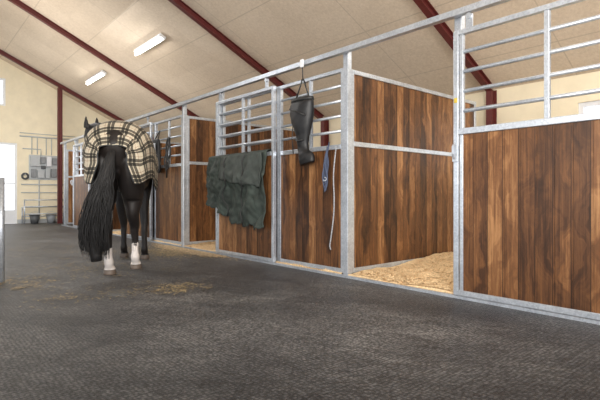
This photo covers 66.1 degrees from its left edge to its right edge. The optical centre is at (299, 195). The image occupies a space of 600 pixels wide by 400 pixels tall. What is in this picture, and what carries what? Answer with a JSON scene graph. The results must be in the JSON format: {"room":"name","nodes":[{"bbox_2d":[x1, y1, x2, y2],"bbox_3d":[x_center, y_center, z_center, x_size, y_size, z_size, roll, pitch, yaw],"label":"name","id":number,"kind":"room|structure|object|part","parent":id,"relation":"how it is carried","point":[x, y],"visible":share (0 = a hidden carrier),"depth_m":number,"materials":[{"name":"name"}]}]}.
{"room":"horse stable","nodes":[
{"label":"horse stable","id":0,"kind":"room"},
{"bbox_2d":[0,59,110,219],"bbox_3d":[-9.694,-1.865,13.297,12.300,5.409,0.200,0,0,-41],"label":"wall","id":1,"kind":"structure","parent":0,"point":[30,106],"depth_m":14.38,"materials":[{"name":"beige paint"}]},
{"bbox_2d":[0,78,4,105],"bbox_3d":[-9.299,-3.125,13.612,1.010,0.830,0.100,0,0,-41],"label":"window","id":2,"kind":"structure","parent":1,"relation":"in","point":[1,79],"depth_m":13.87,"materials":[{"name":"white paint"}]},
{"bbox_2d":[0,142,16,223],"bbox_3d":[-9.053,-0.385,13.824,0.960,2.450,0.100,0,0,-41],"label":"door","id":3,"kind":"structure","parent":1,"relation":"in","point":[10,215],"depth_m":14.08,"materials":[{"name":"white paint"}]},
{"bbox_2d":[21,173,28,179],"bbox_3d":[-8.447,-0.610,14.162,0.219,0.219,0.100,0,0,-41],"label":"hose reel","id":4,"kind":"object","parent":1,"relation":"attached to","point":[22,174],"visible":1,"depth_m":14.14,"materials":[{"name":"grey plastic"}]},
{"bbox_2d":[17,218,56,223],"bbox_3d":[-9.698,0.780,13.148,12.100,0.120,0.020,0,0,-41],"label":"baseboard","id":5,"kind":"structure","parent":1,"relation":"attached to","point":[26,220],"depth_m":14.38,"materials":[{"name":"grey plastic"}]},
{"bbox_2d":[29,155,56,179],"bbox_3d":[-8.057,-0.895,14.492,0.800,0.770,0.120,0,0,-41],"label":"board","id":6,"kind":"object","parent":1,"relation":"attached to","point":[43,167],"visible":0.9,"depth_m":14.46,"materials":[{"name":"grey plastic"}]},
{"bbox_2d":[20,132,74,219],"bbox_3d":[-7.974,-0.606,14.610,1.580,2.692,0.040,0,0,-41],"label":"conduit","id":7,"kind":"object","parent":1,"relation":"attached to","point":[37,137],"visible":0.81,"depth_m":14.44,"materials":[{"name":"grey plastic"}]},
{"bbox_2d":[0,222,599,399],"bbox_3d":[-3.200,0.890,4.702,13.300,0.100,21.300,0,0,-41],"label":"floor","id":8,"kind":"structure","parent":0,"point":[260,331],"depth_m":2.74,"materials":[{"name":"rubber"}]},
{"bbox_2d":[0,177,4,282],"bbox_3d":[-3.478,0.330,3.999,1.560,1.020,0.060,0,0,-41],"label":"gate","id":9,"kind":"object","parent":8,"relation":"on","point":[2,179],"visible":0.98,"depth_m":4.47,"materials":[{"name":"metal"}]},
{"bbox_2d":[29,212,39,223],"bbox_3d":[-8.068,0.658,14.014,0.295,0.365,0.300,0,0,-41],"label":"bucket","id":10,"kind":"object","parent":8,"relation":"on","point":[34,219],"visible":0.87,"depth_m":13.92,"materials":[{"name":"grey plastic"}]},
{"bbox_2d":[0,274,80,299],"bbox_3d":[-2.602,0.832,4.335,1.524,0.012,1.085,0,0,32],"label":"litter","id":11,"kind":"object","parent":8,"relation":"on","point":[32,274],"visible":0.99,"depth_m":4.43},
{"bbox_2d":[21,199,63,223],"bbox_3d":[-7.856,0.470,14.190,1.186,0.740,0.386,0,0,-41],"label":"rack","id":12,"kind":"object","parent":8,"relation":"on","point":[24,207],"visible":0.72,"depth_m":13.94,"materials":[{"name":"metal"}]},
{"bbox_2d":[46,211,56,222],"bbox_3d":[-7.727,0.658,14.308,0.295,0.365,0.300,0,0,-41],"label":"bucket","id":13,"kind":"object","parent":8,"relation":"on","point":[50,217],"visible":0.88,"depth_m":14.21,"materials":[{"name":"grey plastic"}]},
{"bbox_2d":[64,143,66,224],"bbox_3d":[-6.718,-0.340,13.185,0.120,2.360,0.100,0,0,-41],"label":"post","id":14,"kind":"object","parent":8,"relation":"on","point":[65,145],"visible":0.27,"depth_m":13.16,"materials":[{"name":"metal"}]},
{"bbox_2d":[67,150,83,223],"bbox_3d":[-5.713,-0.245,14.052,2.585,2.170,0.054,0,0,-41],"label":"wall","id":15,"kind":"structure","parent":8,"relation":"on","point":[69,152],"depth_m":13.27,"materials":[{"name":"wood"}]},
{"bbox_3d":[-5.714,0.117,14.050,2.488,1.285,0.028,0,0,-41],"label":"wood panel","id":16,"kind":"part","parent":15,"relation":"part of","materials":[{"name":"brown wood"}]},
{"bbox_3d":[-5.714,-0.930,14.050,2.488,0.710,0.028,0,0,-41],"label":"wood panel","id":17,"kind":"part","parent":15,"relation":"part of","materials":[{"name":"brown wood"}]},
{"bbox_2d":[75,140,77,174],"bbox_3d":[-5.953,-0.340,12.299,0.120,2.360,0.100,0,0,-41],"label":"post","id":18,"kind":"object","parent":8,"relation":"on","point":[76,140],"visible":0.13,"depth_m":12.28,"materials":[{"name":"metal"}]},
{"bbox_2d":[76,144,90,187],"bbox_3d":[-5.494,-0.270,11.767,0.056,2.160,1.334,0,0,-41],"label":"panel","id":19,"kind":"object","parent":18,"relation":"attached to","point":[77,147],"visible":0.06,"depth_m":12.25,"materials":[{"name":"metal"}]},
{"bbox_3d":[-5.494,-0.270,11.767,0.056,2.160,1.334,0,0,-41],"label":"frame","id":20,"kind":"part","parent":19,"relation":"part of","materials":[{"name":"metal"}]},
{"bbox_2d":[0,49,153,223],"bbox_3d":[-9.146,-1.852,12.581,11.995,5.384,0.120,0,0,-41],"label":"roof frame","id":21,"kind":"object","parent":8,"relation":"on","point":[61,87],"visible":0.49,"depth_m":14.11,"materials":[{"name":"red metal"}]},
{"bbox_2d":[8,243,154,260],"bbox_3d":[-3.851,0.832,7.111,2.954,0.011,4.334,0,0,-41],"label":"litter","id":22,"kind":"object","parent":8,"relation":"on","point":[31,243],"visible":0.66,"depth_m":6.97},
{"bbox_2d":[3,258,179,290],"bbox_3d":[-2.617,0.832,5.272,2.342,0.012,1.902,0,0,38],"label":"litter","id":23,"kind":"object","parent":8,"relation":"on","point":[58,258],"visible":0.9,"depth_m":5.22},
{"bbox_2d":[19,281,177,309],"bbox_3d":[-1.607,0.832,4.139,1.646,0.011,0.991,0,0,-41],"label":"litter","id":24,"kind":"object","parent":8,"relation":"on","point":[150,281],"visible":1,"depth_m":3.82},
{"bbox_2d":[8,0,198,116],"bbox_3d":[-6.598,-1.852,9.629,11.995,5.384,0.100,0,0,-41],"label":"roof frame","id":25,"kind":"object","parent":8,"relation":"on","point":[23,6],"visible":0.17,"depth_m":11.04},
{"bbox_2d":[77,117,157,274],"bbox_3d":[-2.310,-0.155,5.999,0.963,2.012,3.025,0,0,-24],"label":"horse","id":26,"kind":"object","parent":8,"relation":"on","point":[120,160],"visible":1,"depth_m":4.75},
{"bbox_2d":[104,290,133,295],"bbox_3d":[-1.567,0.835,3.990,0.240,0.010,0.240,0,0,-41],"label":"drain cover","id":27,"kind":"object","parent":8,"relation":"on","point":[114,292],"visible":0.98,"depth_m":3.97,"materials":[{"name":"metal"}]},
{"bbox_2d":[112,141,180,230],"bbox_3d":[-3.308,-0.245,11.266,2.585,2.170,0.054,0,0,-41],"label":"wall","id":28,"kind":"structure","parent":8,"relation":"on","point":[175,150],"depth_m":11.23,"materials":[{"name":"wood"}]},
{"bbox_3d":[-3.310,0.117,11.265,2.488,1.285,0.028,0,0,-41],"label":"wood panel","id":29,"kind":"part","parent":28,"relation":"part of","materials":[{"name":"brown wood"}]},
{"bbox_3d":[-3.310,-0.930,11.265,2.488,0.710,0.028,0,0,-41],"label":"wood panel","id":30,"kind":"part","parent":28,"relation":"part of","materials":[{"name":"brown wood"}]},
{"bbox_2d":[113,231,180,245],"bbox_3d":[-2.139,0.757,9.851,2.704,0.159,3.590,0,0,-41],"label":"wood shavings","id":31,"kind":"object","parent":8,"relation":"on","point":[114,232],"visible":0.05,"depth_m":8.46},
{"bbox_2d":[81,245,223,267],"bbox_3d":[-2.357,0.832,6.721,1.664,0.012,3.577,0,0,-41],"label":"litter","id":32,"kind":"object","parent":8,"relation":"on","point":[168,251],"visible":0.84,"depth_m":6.76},
{"bbox_2d":[146,282,210,294],"bbox_3d":[-1.120,0.832,4.169,0.660,0.012,0.591,0,0,-8],"label":"litter","id":33,"kind":"object","parent":8,"relation":"on","point":[174,286],"visible":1,"depth_m":4.18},
{"bbox_2d":[182,105,186,245],"bbox_3d":[-1.908,-0.340,7.613,0.120,2.360,0.100,0,0,-41],"label":"post","id":34,"kind":"object","parent":8,"relation":"on","point":[184,108],"visible":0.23,"depth_m":7.59,"materials":[{"name":"metal"}]},
{"bbox_2d":[155,115,181,244],"bbox_3d":[-2.292,-0.270,8.058,0.056,2.160,1.104,0,0,-41],"label":"panel","id":35,"kind":"object","parent":34,"relation":"attached to","point":[168,194],"visible":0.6,"depth_m":8.01,"materials":[{"name":"wood"}]},
{"bbox_2d":[152,130,160,172],"bbox_3d":[-2.564,-0.794,8.223,0.155,0.769,0.309,0,0,-41],"label":"halter","id":36,"kind":"object","parent":35,"relation":"hanging from","point":[156,142],"visible":0.59,"depth_m":8.12,"materials":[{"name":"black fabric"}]},
{"bbox_2d":[164,136,170,177],"bbox_3d":[-2.273,-0.666,7.919,0.078,0.714,0.181,0,0,-41],"label":"halter","id":37,"kind":"object","parent":35,"relation":"hanging from","point":[167,148],"visible":1,"depth_m":7.89,"materials":[{"name":"leather"}]},
{"bbox_3d":[-2.292,0.134,8.058,0.028,1.263,1.018,0,0,-41],"label":"wood panel","id":38,"kind":"part","parent":35,"relation":"part of","materials":[{"name":"brown wood"}]},
{"bbox_2d":[149,243,246,261],"bbox_3d":[-2.034,0.832,6.901,0.983,0.012,3.643,0,0,-41],"label":"litter","id":39,"kind":"object","parent":8,"relation":"on","point":[201,253],"visible":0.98,"depth_m":6.88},
{"bbox_2d":[219,93,224,154],"bbox_3d":[-1.144,-0.340,6.727,0.120,2.360,0.100,0,0,-41],"label":"post","id":40,"kind":"object","parent":8,"relation":"on","point":[223,93],"visible":0.16,"depth_m":6.69,"materials":[{"name":"metal"}]},
{"bbox_2d":[222,86,278,260],"bbox_3d":[-0.684,-0.270,6.195,0.056,2.160,1.334,0,0,-41],"label":"panel","id":41,"kind":"object","parent":40,"relation":"attached to","point":[248,99],"visible":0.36,"depth_m":5.95,"materials":[{"name":"metal"}]},
{"bbox_2d":[187,116,297,244],"bbox_3d":[-0.903,-0.245,8.480,2.585,2.170,0.054,0,0,-41],"label":"wall","id":42,"kind":"structure","parent":8,"relation":"on","point":[201,132],"depth_m":7.83,"materials":[{"name":"wood"}]},
{"bbox_3d":[-0.905,0.117,8.479,2.488,1.285,0.028,0,0,-41],"label":"wood panel","id":43,"kind":"part","parent":42,"relation":"part of","materials":[{"name":"brown wood"}]},
{"bbox_3d":[-0.905,-0.930,8.479,2.488,0.710,0.028,0,0,-41],"label":"wood panel","id":44,"kind":"part","parent":42,"relation":"part of","materials":[{"name":"brown wood"}]},
{"bbox_2d":[168,0,328,145],"bbox_3d":[-3.918,-1.852,6.525,11.995,5.384,0.100,0,0,-41],"label":"roof frame","id":45,"kind":"object","parent":8,"relation":"on","point":[179,4],"visible":0.42,"depth_m":8.87,"materials":[{"name":"red metal"}]},
{"bbox_2d":[185,241,341,273],"bbox_3d":[0.266,0.758,7.066,2.705,0.155,3.590,0,0,-41],"label":"wood shavings","id":46,"kind":"object","parent":8,"relation":"on","point":[211,246],"visible":0.08,"depth_m":7.07},
{"bbox_2d":[62,225,599,324],"bbox_3d":[-2.220,0.828,7.859,0.030,0.025,14.000,0,0,-41],"label":"rail","id":47,"kind":"object","parent":8,"relation":"on","point":[559,315],"visible":0.89,"depth_m":4.11,"materials":[{"name":"metal"}]},
{"bbox_2d":[343,52,351,274],"bbox_3d":[0.496,-0.340,4.827,0.120,2.360,0.100,0,0,-41],"label":"post","id":48,"kind":"object","parent":8,"relation":"on","point":[347,58],"visible":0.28,"depth_m":4.80,"materials":[{"name":"metal"}]},
{"bbox_2d":[279,68,342,272],"bbox_3d":[0.112,-0.270,5.272,0.056,2.160,1.104,0,0,-41],"label":"panel","id":49,"kind":"object","parent":48,"relation":"attached to","point":[305,210],"visible":0.78,"depth_m":5.23,"materials":[{"name":"wood"}]},
{"bbox_3d":[0.112,0.134,5.272,0.028,1.263,1.018,0,0,-41],"label":"wood panel","id":50,"kind":"part","parent":49,"relation":"part of","materials":[{"name":"brown wood"}]},
{"bbox_2d":[322,142,329,191],"bbox_3d":[0.287,-0.311,4.956,0.082,0.542,0.072,0,0,-41],"label":"halter","id":51,"kind":"object","parent":49,"relation":"hanging from","point":[326,160],"visible":1,"depth_m":4.94,"materials":[{"name":"fabric"}]},
{"bbox_2d":[329,147,335,249],"bbox_3d":[0.361,0.021,4.899,0.073,1.104,0.079,0,0,-41],"label":"lead rope","id":52,"kind":"object","parent":49,"relation":"hanging from","point":[335,147],"visible":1,"depth_m":4.87,"materials":[{"name":"white fabric"}]},
{"bbox_2d":[348,251,452,293],"bbox_3d":[2.572,0.755,4.393,2.705,0.162,3.290,0,0,-41],"label":"wood shavings","id":53,"kind":"object","parent":8,"relation":"on","point":[434,272],"visible":0.29,"depth_m":4.67},
{"bbox_2d":[352,70,475,272],"bbox_3d":[1.501,-0.245,5.695,2.585,2.170,0.054,0,0,-41],"label":"wall","id":54,"kind":"structure","parent":8,"relation":"on","point":[402,133],"depth_m":5.38,"materials":[{"name":"wood"}]},
{"bbox_3d":[1.499,0.117,5.693,2.488,1.285,0.028,0,0,-41],"label":"wood panel","id":55,"kind":"part","parent":54,"relation":"part of","materials":[{"name":"brown wood"}]},
{"bbox_3d":[1.499,-0.930,5.693,2.488,0.710,0.028,0,0,-41],"label":"wood panel","id":56,"kind":"part","parent":54,"relation":"part of","materials":[{"name":"brown wood"}]},
{"bbox_2d":[413,0,496,124],"bbox_3d":[-1.383,-1.852,3.588,11.995,5.384,0.100,0,0,-41],"label":"roof frame","id":57,"kind":"object","parent":8,"relation":"on","point":[425,6],"visible":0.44,"depth_m":6.99,"materials":[{"name":"red metal"}]},
{"bbox_2d":[454,16,464,31],"bbox_3d":[1.336,-0.340,3.855,0.120,2.360,0.100,0,0,-41],"label":"post","id":58,"kind":"object","parent":8,"relation":"on","point":[459,23],"visible":0.19,"depth_m":3.83,"materials":[{"name":"metal"}]},
{"bbox_2d":[60,0,510,144],"bbox_3d":[-1.749,-1.510,7.375,0.150,0.070,15.450,0,0,-41],"label":"door track","id":59,"kind":"object","parent":58,"relation":"attached to","point":[483,4],"visible":1,"depth_m":4.67,"materials":[{"name":"metal"}]},
{"bbox_2d":[70,140,89,226],"bbox_3d":[-5.589,-0.330,11.708,0.117,2.280,1.370,0,0,-41],"label":"door","id":60,"kind":"structure","parent":59,"relation":"hanging from","point":[81,188],"depth_m":11.86,"materials":[{"name":"metal"}]},
{"bbox_3d":[-5.552,0.134,11.712,0.028,1.263,1.241,0,0,-41],"label":"wood panel","id":61,"kind":"part","parent":60,"relation":"part of","materials":[{"name":"brown wood"}]},
{"bbox_2d":[127,117,152,239],"bbox_3d":[-3.184,-0.330,8.922,0.117,2.280,1.370,0,0,-41],"label":"door","id":62,"kind":"structure","parent":59,"relation":"hanging from","point":[150,124],"depth_m":8.44,"materials":[{"name":"metal"}]},
{"bbox_3d":[-3.147,0.134,8.926,0.028,1.263,1.241,0,0,-41],"label":"wood panel","id":63,"kind":"part","parent":62,"relation":"part of","materials":[{"name":"brown wood"}]},
{"bbox_2d":[216,78,275,261],"bbox_3d":[-0.780,-0.330,6.137,0.117,2.280,1.370,0,0,-41],"label":"door","id":64,"kind":"structure","parent":59,"relation":"hanging from","point":[232,239],"depth_m":6.00,"materials":[{"name":"metal"}]},
{"bbox_2d":[206,149,270,229],"bbox_3d":[-0.888,-0.076,6.213,0.219,1.012,1.480,0,0,-41],"label":"blanket","id":65,"kind":"object","parent":64,"relation":"hanging from","point":[234,182],"visible":0.99,"depth_m":6.03,"materials":[{"name":"green fabric"}]},
{"bbox_3d":[-0.743,0.134,6.141,0.028,1.263,1.242,0,0,-41],"label":"wood panel","id":66,"kind":"part","parent":64,"relation":"part of","materials":[{"name":"brown wood"}]},
{"bbox_2d":[289,59,314,165],"bbox_3d":[0.022,-0.935,5.162,0.198,1.190,0.376,0,0,-41],"label":"boot","id":67,"kind":"object","parent":59,"relation":"hanging from","point":[301,109],"visible":1,"depth_m":5.09,"materials":[{"name":"black rubber"}]},
{"bbox_2d":[452,0,599,320],"bbox_3d":[1.724,-0.330,3.236,0.117,2.280,1.445,0,0,-41],"label":"door","id":68,"kind":"structure","parent":59,"relation":"hanging from","point":[526,194],"depth_m":3.33,"materials":[{"name":"metal"}]},
{"bbox_3d":[1.762,0.134,3.239,0.028,1.263,1.316,0,0,-41],"label":"wood panel","id":69,"kind":"part","parent":68,"relation":"part of","materials":[{"name":"brown wood"}]},
{"bbox_3d":[-3.548,-0.340,9.513,0.120,2.360,0.100,0,0,-41],"label":"post","id":70,"kind":"object","parent":8,"relation":"on","visible":0},
{"bbox_2d":[142,123,154,239],"bbox_3d":[-3.089,-0.270,8.981,0.056,2.160,1.334,0,0,-41],"label":"panel","id":71,"kind":"object","parent":70,"relation":"attached to","point":[153,123],"visible":0.15,"depth_m":8.50,"materials":[{"name":"metal"}]},
{"bbox_3d":[-3.089,0.134,8.981,0.028,1.263,1.248,0,0,-41],"label":"wood panel","id":72,"kind":"part","parent":71,"relation":"part of","materials":[{"name":"brown wood"}]},
{"bbox_2d":[0,0,599,142],"bbox_3d":[-2.708,-3.155,5.127,12.200,2.947,21.300,0,0,-41],"label":"ceiling","id":73,"kind":"structure","parent":0,"point":[190,63],"depth_m":8.69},
{"bbox_2d":[85,70,106,84],"bbox_3d":[-5.550,-3.215,12.515,0.149,0.162,1.360,0,0,-41],"label":"lamp","id":74,"kind":"object","parent":73,"relation":"attached to","point":[101,73],"visible":1,"depth_m":12.36,"materials":[{"name":"white paint"}]},
{"bbox_2d":[134,33,165,55],"bbox_3d":[-3.211,-3.215,9.805,0.149,0.162,1.360,0,0,-41],"label":"lamp","id":75,"kind":"object","parent":73,"relation":"attached to","point":[157,39],"visible":1,"depth_m":9.67,"materials":[{"name":"white paint"}]},
{"bbox_2d":[285,71,599,146],"bbox_3d":[1.910,-0.445,9.112,0.200,2.569,21.300,0,0,-41],"label":"wall","id":76,"kind":"structure","parent":0,"point":[564,106],"depth_m":7.08,"materials":[{"name":"beige paint"}]},
{"bbox_2d":[579,100,599,113],"bbox_3d":[4.430,-0.920,6.162,0.100,0.820,1.240,0,0,-41],"label":"window","id":77,"kind":"structure","parent":76,"relation":"in","point":[582,106],"depth_m":6.54,"materials":[{"name":"white paint"}]}
]}

